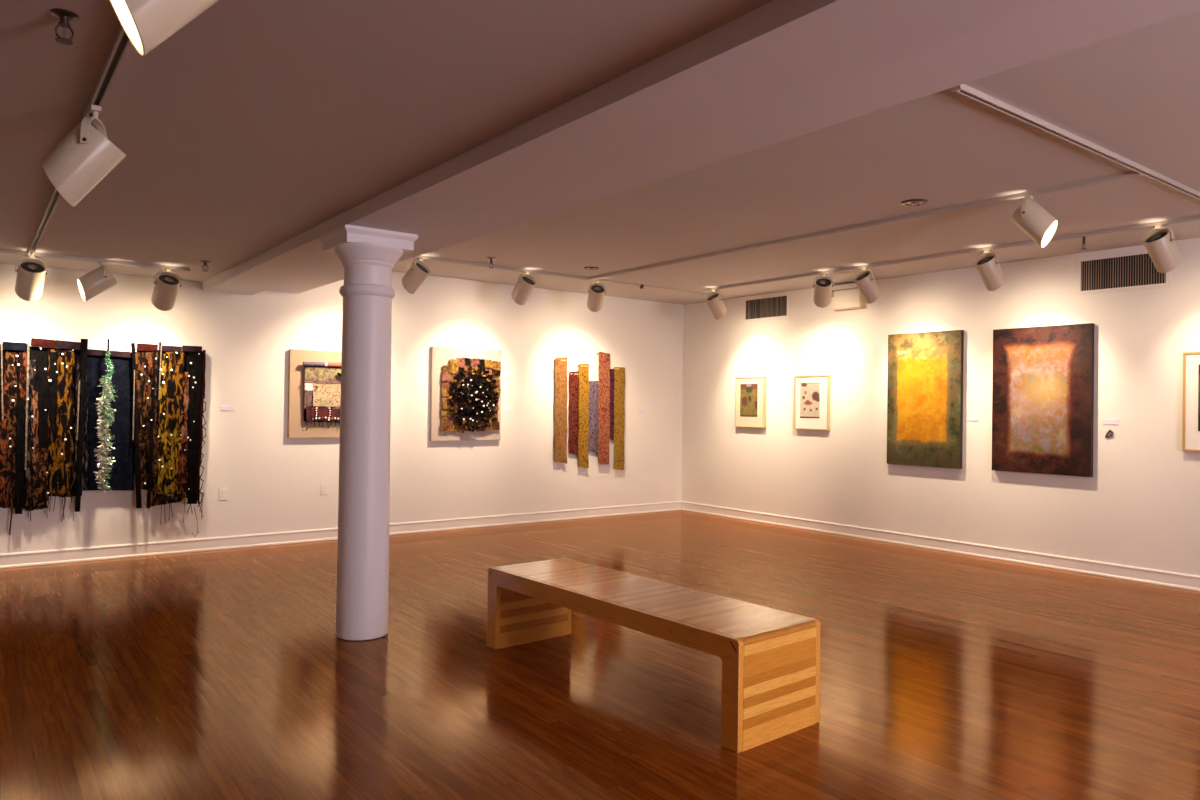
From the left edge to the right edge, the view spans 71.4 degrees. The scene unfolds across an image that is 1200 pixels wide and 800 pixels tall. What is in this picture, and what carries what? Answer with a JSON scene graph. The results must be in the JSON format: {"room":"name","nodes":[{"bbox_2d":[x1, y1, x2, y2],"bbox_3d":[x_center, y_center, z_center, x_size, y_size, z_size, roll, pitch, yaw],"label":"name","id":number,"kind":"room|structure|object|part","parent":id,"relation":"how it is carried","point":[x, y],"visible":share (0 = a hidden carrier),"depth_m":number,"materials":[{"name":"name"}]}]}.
{"room":"museum","nodes":[
{"label":"museum","id":0,"kind":"room"},
{"bbox_2d":[0,263,683,553],"bbox_3d":[-3.787,-0.100,7.849,12.534,3.018,0.150,1,-1,-37],"label":"wall","id":1,"kind":"structure","parent":0,"point":[272,480],"depth_m":8.96,"materials":[{"name":"paint"}]},
{"bbox_2d":[0,338,205,536],"bbox_3d":[-4.376,0.362,7.144,1.883,1.784,0.164,1,-1,-37],"label":"textile wall hanging","id":2,"kind":"object","parent":1,"relation":"attached to","point":[74,417],"visible":1,"depth_m":7.21,"materials":[{"name":"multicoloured fabric"}]},
{"bbox_3d":[-4.864,-0.150,6.788,0.028,0.626,0.012,1,-1,-37],"label":"rod","id":3,"kind":"part","parent":2,"relation":"part of","materials":[{"name":"beige wood"}]},
{"bbox_3d":[-5.022,0.203,6.741,0.361,1.340,0.025,1,-1,-37],"label":"cloth panel","id":4,"kind":"part","parent":2,"relation":"part of","materials":[{"name":"brown fabric"}]},
{"bbox_3d":[-4.819,0.222,6.888,0.212,1.358,0.030,1,-1,-37],"label":"cloth panel","id":5,"kind":"part","parent":2,"relation":"part of","materials":[{"name":"black fabric"}]},
{"bbox_3d":[-4.729,0.053,6.891,0.017,1.049,0.017,1,0,8],"label":"rod","id":6,"kind":"part","parent":2,"relation":"part of","materials":[{"name":"beige wood"}]},
{"bbox_3d":[-4.606,0.191,7.057,0.409,1.273,0.023,1,-1,-37],"label":"cloth panel","id":7,"kind":"part","parent":2,"relation":"part of","materials":[{"name":"black fabric"}]},
{"bbox_3d":[-4.433,0.085,7.091,0.021,0.510,0.012,1,-1,-37],"label":"rod","id":8,"kind":"part","parent":2,"relation":"part of","materials":[{"name":"wood"}]},
{"bbox_3d":[-4.425,0.214,7.122,0.074,1.472,0.052,1,-1,-37],"label":"rod","id":9,"kind":"part","parent":2,"relation":"part of","materials":[{"name":"black fabric"}]},
{"bbox_3d":[-4.271,0.128,7.207,0.040,1.313,0.016,1,-1,-37],"label":"garland cord","id":10,"kind":"part","parent":2,"relation":"part of","materials":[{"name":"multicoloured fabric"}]},
{"bbox_3d":[-4.304,0.197,7.286,0.438,1.210,0.019,1,-1,-37],"label":"cloth panel","id":11,"kind":"part","parent":2,"relation":"part of","materials":[{"name":"black fabric"}]},
{"bbox_3d":[-4.104,0.044,7.346,0.014,0.616,0.012,1,-1,-37],"label":"rod","id":12,"kind":"part","parent":2,"relation":"part of","materials":[{"name":"grey wood"}]},
{"bbox_3d":[-4.094,0.227,7.372,0.106,1.459,0.044,1,-1,-37],"label":"rod","id":13,"kind":"part","parent":2,"relation":"part of","materials":[{"name":"black fabric"}]},
{"bbox_3d":[-4.001,0.257,7.443,0.055,1.410,0.032,1,-1,-37],"label":"rod","id":14,"kind":"part","parent":2,"relation":"part of","materials":[{"name":"black fabric"}]},
{"bbox_3d":[-3.952,-0.171,7.479,0.029,0.700,0.020,1,-1,-37],"label":"rod","id":15,"kind":"part","parent":2,"relation":"part of","materials":[{"name":"wood"}]},
{"bbox_3d":[-3.939,-0.256,7.476,0.022,0.511,0.010,1,-1,-37],"label":"rod","id":16,"kind":"part","parent":2,"relation":"part of","materials":[{"name":"beige wood"}]},
{"bbox_3d":[-3.921,0.240,7.576,0.577,1.382,0.025,1,-1,-37],"label":"cloth panel","id":17,"kind":"part","parent":2,"relation":"part of","materials":[{"name":"black fabric"}]},
{"bbox_2d":[219,488,226,499],"bbox_3d":[-3.574,0.892,7.913,0.070,0.114,0.008,1,-1,-37],"label":"wall outlet","id":18,"kind":"object","parent":1,"relation":"attached to","point":[222,491],"visible":1,"depth_m":7.91,"materials":[{"name":"plastic"}]},
{"bbox_2d":[220,405,233,410],"bbox_3d":[-3.546,0.076,7.934,0.120,0.050,0.005,1,-1,-37],"label":"card","id":19,"kind":"object","parent":1,"relation":"attached to","point":[222,407],"visible":1,"depth_m":7.93,"materials":[{"name":"white paper"}]},
{"bbox_2d":[287,349,341,437],"bbox_3d":[-2.708,-0.056,8.490,0.870,0.880,0.129,1,-1,-37],"label":"wall artwork","id":20,"kind":"object","parent":1,"relation":"attached to","point":[314,378],"visible":0.59,"depth_m":8.36,"materials":[{"name":"beige fabric"}]},
{"bbox_3d":[-2.857,-0.360,8.339,0.210,0.043,0.044,1,-1,-37],"label":"rod","id":21,"kind":"part","parent":20,"relation":"part of","materials":[{"name":"wood"}]},
{"bbox_3d":[-2.590,-0.354,8.541,0.410,0.043,0.044,1,-1,-37],"label":"rod","id":22,"kind":"part","parent":20,"relation":"part of","materials":[{"name":"orange wood"}]},
{"bbox_2d":[321,483,327,494],"bbox_3d":[-2.808,0.906,8.494,0.070,0.114,0.008,1,-1,-37],"label":"wall outlet","id":23,"kind":"object","parent":1,"relation":"attached to","point":[324,486],"visible":1,"depth_m":8.49,"materials":[{"name":"paint"}]},
{"bbox_2d":[0,501,681,567],"bbox_3d":[-3.755,1.350,7.768,12.234,0.118,0.024,1,-1,-37],"label":"baseboard","id":24,"kind":"structure","parent":1,"relation":"attached to","point":[44,557],"depth_m":8.18,"materials":[{"name":"paint"}]},
{"bbox_2d":[429,346,501,440],"bbox_3d":[-1.476,-0.062,9.402,0.875,1.040,0.164,1,-1,-37],"label":"wall artwork","id":25,"kind":"object","parent":1,"relation":"attached to","point":[465,383],"visible":1,"depth_m":9.35,"materials":[{"name":"fabric"}]},
{"bbox_2d":[503,407,509,412],"bbox_3d":[-1.101,0.117,9.786,0.090,0.060,0.005,1,-1,-37],"label":"card","id":26,"kind":"object","parent":1,"relation":"attached to","point":[505,409],"visible":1,"depth_m":9.79,"materials":[{"name":"white paper"}]},
{"bbox_2d":[554,352,624,469],"bbox_3d":[-0.123,0.142,10.489,1.103,1.512,0.065,1,-1,-37],"label":"wall art","id":27,"kind":"object","parent":1,"relation":"attached to","point":[596,408],"visible":1,"depth_m":10.50,"materials":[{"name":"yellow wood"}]},
{"bbox_2d":[202,0,1199,294],"bbox_3d":[0.326,-1.246,3.203,0.885,0.486,12.218,1,-1,-37],"label":"beam","id":28,"kind":"structure","parent":1,"relation":"attached to","point":[780,70],"depth_m":2.86,"materials":[{"name":"paint"}]},
{"bbox_2d":[0,0,772,281],"bbox_3d":[-2.527,-1.214,1.042,6.291,0.150,12.218,1,-1,-37],"label":"ceiling","id":29,"kind":"structure","parent":0,"point":[254,125],"depth_m":3.06,"materials":[{"name":"paint"}]},
{"bbox_2d":[50,8,78,44],"bbox_3d":[-1.548,-1.075,2.412,0.072,0.081,0.072,1,-1,-37],"label":"sprinkler","id":30,"kind":"object","parent":29,"relation":"attached to","point":[65,16],"visible":1,"depth_m":2.40,"materials":[{"name":"brown metal"}]},
{"bbox_3d":[-1.560,-1.060,2.404,0.019,0.045,0.006,1,-1,-37],"label":"frame arm","id":31,"kind":"part","parent":30,"relation":"part of","materials":[{"name":"brown metal"}]},
{"bbox_3d":[-1.548,-1.061,2.412,0.007,0.040,0.007,1,-1,30],"label":"glass bulb","id":32,"kind":"part","parent":30,"relation":"part of","materials":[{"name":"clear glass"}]},
{"bbox_2d":[27,24,130,255],"bbox_3d":[-1.639,-1.100,2.789,0.040,0.028,8.854,1,-1,-37],"label":"track","id":33,"kind":"object","parent":29,"relation":"attached to","point":[121,43],"visible":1,"depth_m":2.92,"materials":[{"name":"metal"}]},
{"bbox_2d":[41,104,125,206],"bbox_3d":[-1.904,-0.901,3.084,0.266,0.374,0.210,1,0,-20],"label":"track spotlight","id":34,"kind":"object","parent":33,"relation":"hanging from","point":[85,156],"visible":1,"depth_m":3.02,"materials":[{"name":"metal"}]},
{"bbox_3d":[-1.872,-1.054,3.096,0.024,0.033,0.024,1,-1,-37],"label":"swivel stem","id":35,"kind":"part","parent":34,"relation":"part of","materials":[{"name":"metal"}]},
{"bbox_2d":[110,0,218,55],"bbox_3d":[-0.893,-0.900,1.743,0.268,0.370,0.210,1,-1,-37],"label":"track spotlight","id":36,"kind":"object","parent":33,"relation":"hanging from","point":[147,24],"visible":1,"depth_m":1.71,"materials":[{"name":"metal"}]},
{"bbox_2d":[0,249,189,271],"bbox_3d":[-5.466,-1.132,5.466,5.074,0.028,0.040,1,-1,-37],"label":"track","id":37,"kind":"object","parent":29,"relation":"attached to","point":[8,251],"visible":1,"depth_m":6.58,"materials":[{"name":"metal"}]},
{"bbox_2d":[15,255,47,300],"bbox_3d":[-4.337,-0.927,6.364,0.210,0.340,0.269,1,-1,-37],"label":"track spotlight","id":38,"kind":"object","parent":37,"relation":"hanging from","point":[31,273],"visible":1,"depth_m":6.33,"materials":[{"name":"metal"}]},
{"bbox_2d":[27,264,37,270],"bbox_3d":[-4.298,-1.001,6.319,0.068,0.057,0.059,1,-1,-37],"label":"socket","id":39,"kind":"object","parent":38,"relation":"attached to","point":[30,267],"depth_m":6.31,"materials":[{"name":"brown metal"}]},
{"bbox_2d":[77,262,116,301],"bbox_3d":[-3.973,-0.929,6.597,0.270,0.322,0.210,1,-1,-37],"label":"track spotlight","id":40,"kind":"object","parent":37,"relation":"hanging from","point":[100,279],"visible":1,"depth_m":6.54,"materials":[{"name":"metal"}]},
{"bbox_2d":[151,269,181,310],"bbox_3d":[-3.596,-0.912,6.926,0.210,0.340,0.269,1,-1,-37],"label":"track spotlight","id":41,"kind":"object","parent":37,"relation":"hanging from","point":[166,287],"visible":1,"depth_m":6.89,"materials":[{"name":"metal"}]},
{"bbox_2d":[164,277,172,282],"bbox_3d":[-3.557,-0.986,6.880,0.068,0.057,0.059,1,-1,-37],"label":"socket","id":42,"kind":"object","parent":41,"relation":"attached to","point":[166,279],"depth_m":6.87,"materials":[{"name":"brown metal"}]},
{"bbox_2d":[200,260,210,271],"bbox_3d":[-3.144,-1.064,6.648,0.084,0.081,0.084,1,-1,-37],"label":"sprinkler","id":43,"kind":"object","parent":29,"relation":"attached to","point":[203,261],"visible":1,"depth_m":6.64,"materials":[{"name":"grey metal"}]},
{"bbox_2d":[0,510,1199,799],"bbox_3d":[-0.121,1.472,2.966,12.534,0.100,12.368,1,-1,-37],"label":"floor","id":44,"kind":"structure","parent":0,"point":[223,674],"depth_m":4.22,"materials":[{"name":"brown wood"}]},
{"bbox_2d":[319,224,417,640],"bbox_3d":[-1.433,0.204,5.109,0.456,2.432,0.491,1,-1,-37],"label":"column","id":45,"kind":"structure","parent":44,"relation":"on","point":[368,256],"depth_m":4.94,"materials":[{"name":"paint"}]},
{"bbox_2d":[487,558,819,752],"bbox_3d":[0.165,1.207,4.295,0.554,0.457,1.905,1,-1,-40],"label":"bench","id":46,"kind":"object","parent":44,"relation":"on","point":[770,657],"visible":1,"depth_m":3.78,"materials":[{"name":"brown wood"}]},
{"bbox_3d":[-0.414,1.208,4.992,0.488,0.451,0.093,1,-1,-40],"label":"panel","id":47,"kind":"part","parent":46,"relation":"part of","materials":[{"name":"brown wood"}]},
{"bbox_3d":[0.168,1.025,4.297,0.488,0.093,1.893,1,-1,-40],"label":"seat","id":48,"kind":"part","parent":46,"relation":"part of","materials":[{"name":"brown wood"}]},
{"bbox_3d":[0.744,1.213,3.599,0.488,0.451,0.093,1,-1,-40],"label":"panel","id":49,"kind":"part","parent":46,"relation":"part of","materials":[{"name":"brown wood"}]},
{"bbox_2d":[391,10,1199,304],"bbox_3d":[2.817,-1.415,5.089,5.378,0.150,12.218,1,-1,-37],"label":"ceiling","id":50,"kind":"structure","parent":0,"point":[1134,95],"depth_m":5.47,"materials":[{"name":"paint"}]},
{"bbox_2d":[486,257,496,268],"bbox_3d":[-1.048,-1.319,8.046,0.100,0.101,0.100,1,-1,-37],"label":"sprinkler","id":51,"kind":"object","parent":50,"relation":"attached to","point":[490,258],"visible":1,"depth_m":8.04,"materials":[{"name":"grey metal"}]},
{"bbox_2d":[413,255,587,279],"bbox_3d":[-1.249,-1.357,8.333,2.778,0.028,0.040,1,-1,-37],"label":"track","id":52,"kind":"object","parent":50,"relation":"attached to","point":[419,256],"visible":0.6,"depth_m":8.50,"materials":[{"name":"metal"}]},
{"bbox_2d":[402,258,429,293],"bbox_3d":[-1.754,-1.186,7.994,0.270,0.334,0.210,0,-1,35],"label":"track spotlight","id":53,"kind":"object","parent":52,"relation":"hanging from","point":[418,272],"visible":1,"depth_m":7.94,"materials":[{"name":"metal"}]},
{"bbox_2d":[512,272,535,304],"bbox_3d":[-0.789,-1.165,8.725,0.210,0.339,0.269,1,-1,-37],"label":"track spotlight","id":54,"kind":"object","parent":52,"relation":"hanging from","point":[525,284],"visible":1,"depth_m":8.68,"materials":[{"name":"metal"}]},
{"bbox_2d":[587,281,605,311],"bbox_3d":[-0.037,-1.153,9.289,0.210,0.334,0.270,1,0,-5],"label":"track spotlight","id":55,"kind":"object","parent":52,"relation":"hanging from","point":[597,291],"visible":1,"depth_m":9.25,"materials":[{"name":"metal"}]},
{"bbox_2d":[584,266,598,269],"bbox_3d":[-0.088,-1.344,8.534,0.150,0.018,0.150,1,-1,-37],"label":"ceiling fitting","id":56,"kind":"object","parent":50,"relation":"attached to","point":[589,267],"visible":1,"depth_m":8.52,"materials":[{"name":"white metal"}]},
{"bbox_2d":[592,279,723,296],"bbox_3d":[0.732,-1.306,9.836,2.100,0.050,0.030,1,-1,-38],"label":"conduit","id":57,"kind":"object","parent":50,"relation":"attached to","point":[640,285],"visible":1,"depth_m":9.67,"materials":[{"name":"metal"}]},
{"bbox_2d":[588,171,1142,279],"bbox_3d":[1.509,-1.329,7.022,0.040,0.028,5.444,1,-1,-37],"label":"track","id":58,"kind":"object","parent":50,"relation":"attached to","point":[1132,173],"visible":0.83,"depth_m":6.08,"materials":[{"name":"metal"}]},
{"bbox_2d":[1011,195,1057,247],"bbox_3d":[2.778,-1.141,5.345,0.214,0.341,0.268,1,-1,-37],"label":"track spotlight","id":59,"kind":"object","parent":58,"relation":"hanging from","point":[1030,217],"visible":1,"depth_m":5.29,"materials":[{"name":"metal"}]},
{"bbox_2d":[901,199,927,205],"bbox_3d":[2.135,-1.335,5.665,0.170,0.018,0.170,1,-1,-37],"label":"ceiling fitting","id":60,"kind":"object","parent":50,"relation":"attached to","point":[912,202],"visible":1,"depth_m":5.65,"materials":[{"name":"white metal"}]},
{"bbox_2d":[706,215,1199,290],"bbox_3d":[2.785,-1.304,7.919,0.040,0.028,4.994,1,-1,-37],"label":"track","id":61,"kind":"object","parent":50,"relation":"attached to","point":[1193,218],"visible":1,"depth_m":7.26,"materials":[{"name":"metal"}]},
{"bbox_2d":[706,290,726,319],"bbox_3d":[1.368,-1.123,9.838,0.265,0.346,0.210,1,-1,-37],"label":"track spotlight","id":62,"kind":"object","parent":61,"relation":"hanging from","point":[715,302],"visible":1,"depth_m":9.80,"materials":[{"name":"metal"}]},
{"bbox_2d":[813,274,833,307],"bbox_3d":[2.293,-1.126,8.604,0.210,0.334,0.271,1,0,4],"label":"track spotlight","id":63,"kind":"object","parent":61,"relation":"hanging from","point":[823,286],"visible":1,"depth_m":8.56,"materials":[{"name":"metal"}]},
{"bbox_2d":[854,268,880,303],"bbox_3d":[2.618,-1.119,8.187,0.265,0.345,0.211,1,-1,-37],"label":"track spotlight","id":64,"kind":"object","parent":61,"relation":"hanging from","point":[866,283],"visible":1,"depth_m":8.13,"materials":[{"name":"metal"}]},
{"bbox_2d":[974,250,1005,290],"bbox_3d":[3.360,-1.116,7.207,0.265,0.346,0.210,1,-1,-37],"label":"track spotlight","id":65,"kind":"object","parent":61,"relation":"hanging from","point":[990,271],"visible":1,"depth_m":7.16,"materials":[{"name":"metal"}]},
{"bbox_2d":[981,258,989,263],"bbox_3d":[3.316,-1.196,7.178,0.061,0.054,0.068,1,-1,-37],"label":"socket","id":66,"kind":"object","parent":65,"relation":"attached to","point":[983,260],"depth_m":7.16,"materials":[{"name":"white metal"}]},
{"bbox_2d":[1143,225,1181,272],"bbox_3d":[4.147,-1.113,6.166,0.264,0.346,0.218,1,-1,-37],"label":"track spotlight","id":67,"kind":"object","parent":61,"relation":"hanging from","point":[1163,251],"visible":1,"depth_m":6.12,"materials":[{"name":"metal"}]},
{"bbox_2d":[1151,234,1161,240],"bbox_3d":[4.100,-1.194,6.144,0.062,0.054,0.069,1,-1,-37],"label":"socket","id":68,"kind":"object","parent":67,"relation":"attached to","point":[1154,237],"depth_m":6.14,"materials":[{"name":"white metal"}]},
{"bbox_2d":[952,84,1199,199],"bbox_3d":[3.298,-1.320,4.940,4.412,0.028,0.040,1,-1,-37],"label":"track","id":69,"kind":"object","parent":50,"relation":"attached to","point":[967,91],"visible":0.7,"depth_m":4.22,"materials":[{"name":"metal"}]},
{"bbox_2d":[1081,236,1086,249],"bbox_3d":[3.864,-1.257,6.660,0.060,0.111,0.060,1,-1,-37],"label":"sprinkler","id":70,"kind":"object","parent":50,"relation":"attached to","point":[1084,238],"visible":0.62,"depth_m":6.65,"materials":[{"name":"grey metal"}]},
{"bbox_2d":[681,238,1199,575],"bbox_3d":[4.882,0.010,6.656,0.150,3.018,12.218,1,-1,-37],"label":"wall","id":71,"kind":"structure","parent":0,"point":[1139,506],"depth_m":8.22,"materials":[{"name":"paint"}]},
{"bbox_2d":[735,376,766,427],"bbox_3d":[1.883,0.025,10.454,0.045,0.635,0.485,1,-1,-37],"label":"framed print","id":72,"kind":"object","parent":71,"relation":"attached to","point":[750,392],"visible":1,"depth_m":10.43,"materials":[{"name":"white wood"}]},
{"bbox_2d":[744,293,788,320],"bbox_3d":[2.046,-1.137,10.295,0.014,0.284,0.714,1,-1,-37],"label":"air vent","id":73,"kind":"object","parent":71,"relation":"in","point":[774,306],"visible":1,"depth_m":10.28,"materials":[{"name":"metal"}]},
{"bbox_2d":[794,375,830,429],"bbox_3d":[2.461,0.029,9.691,0.045,0.630,0.490,1,-1,-37],"label":"framed print","id":74,"kind":"object","parent":71,"relation":"attached to","point":[812,393],"visible":1,"depth_m":9.66,"materials":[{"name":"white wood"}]},
{"bbox_2d":[831,283,865,310],"bbox_3d":[2.761,-1.147,9.282,0.098,0.285,0.471,1,-1,-37],"label":"sign box","id":75,"kind":"object","parent":71,"relation":"attached to","point":[846,296],"visible":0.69,"depth_m":9.24,"materials":[{"name":"plastic"}]},
{"bbox_3d":[2.732,-1.122,9.247,0.010,0.203,0.340,1,-1,-37],"label":"plate","id":76,"kind":"part","parent":75,"relation":"part of","materials":[{"name":"beige plastic"}]},
{"bbox_2d":[887,330,963,468],"bbox_3d":[3.319,-0.007,8.553,0.050,1.370,0.820,1,-1,-37],"label":"abstract painting","id":77,"kind":"object","parent":71,"relation":"attached to","point":[925,388],"visible":1,"depth_m":8.51,"materials":[{"name":"paint"}]},
{"bbox_2d":[681,501,1199,590],"bbox_3d":[4.755,1.459,6.642,0.024,0.118,12.044,1,-1,-37],"label":"baseboard","id":78,"kind":"structure","parent":71,"relation":"attached to","point":[1139,574],"depth_m":8.11,"materials":[{"name":"paint"}]},
{"bbox_2d":[967,417,977,420],"bbox_3d":[3.645,0.186,8.157,0.005,0.035,0.110,1,-1,-37],"label":"card","id":79,"kind":"object","parent":71,"relation":"attached to","point":[968,418],"visible":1,"depth_m":8.16,"materials":[{"name":"white paper"}]},
{"bbox_2d":[992,323,1093,476],"bbox_3d":[4.026,0.000,7.620,0.050,1.340,0.880,1,-1,-37],"label":"abstract painting","id":80,"kind":"object","parent":71,"relation":"attached to","point":[1043,389],"visible":1,"depth_m":7.57,"materials":[{"name":"paint"}]},
{"bbox_2d":[1105,430,1112,437],"bbox_3d":[4.380,0.291,7.174,0.017,0.074,0.066,1,-1,-37],"label":"wire loop","id":81,"kind":"object","parent":71,"relation":"attached to","point":[1106,436],"visible":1,"depth_m":7.17,"materials":[{"name":"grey metal"}]},
{"bbox_2d":[1103,419,1118,424],"bbox_3d":[4.391,0.189,7.172,0.005,0.045,0.120,1,-1,-37],"label":"card","id":82,"kind":"object","parent":71,"relation":"attached to","point":[1105,421],"visible":1,"depth_m":7.17,"materials":[{"name":"white paper"}]},
{"bbox_2d":[1077,250,1170,294],"bbox_3d":[4.451,-1.092,7.118,0.014,0.322,0.720,1,-1,-37],"label":"air vent","id":83,"kind":"object","parent":71,"relation":"in","point":[1135,270],"visible":0.89,"depth_m":7.14,"materials":[{"name":"metal"}]},
{"bbox_2d":[1182,352,1199,451],"bbox_3d":[4.955,0.016,6.402,0.040,0.795,0.825,1,-1,-37],"label":"framed print","id":84,"kind":"object","parent":71,"relation":"attached to","point":[1190,422],"visible":1,"depth_m":6.68,"materials":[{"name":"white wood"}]},
{"bbox_2d":[1198,364,1199,430],"bbox_3d":[4.931,-0.017,6.418,0.005,0.530,0.560,1,-1,-37],"label":"print","id":85,"kind":"object","parent":84,"relation":"attached to","point":[1198,364],"depth_m":6.63}
]}

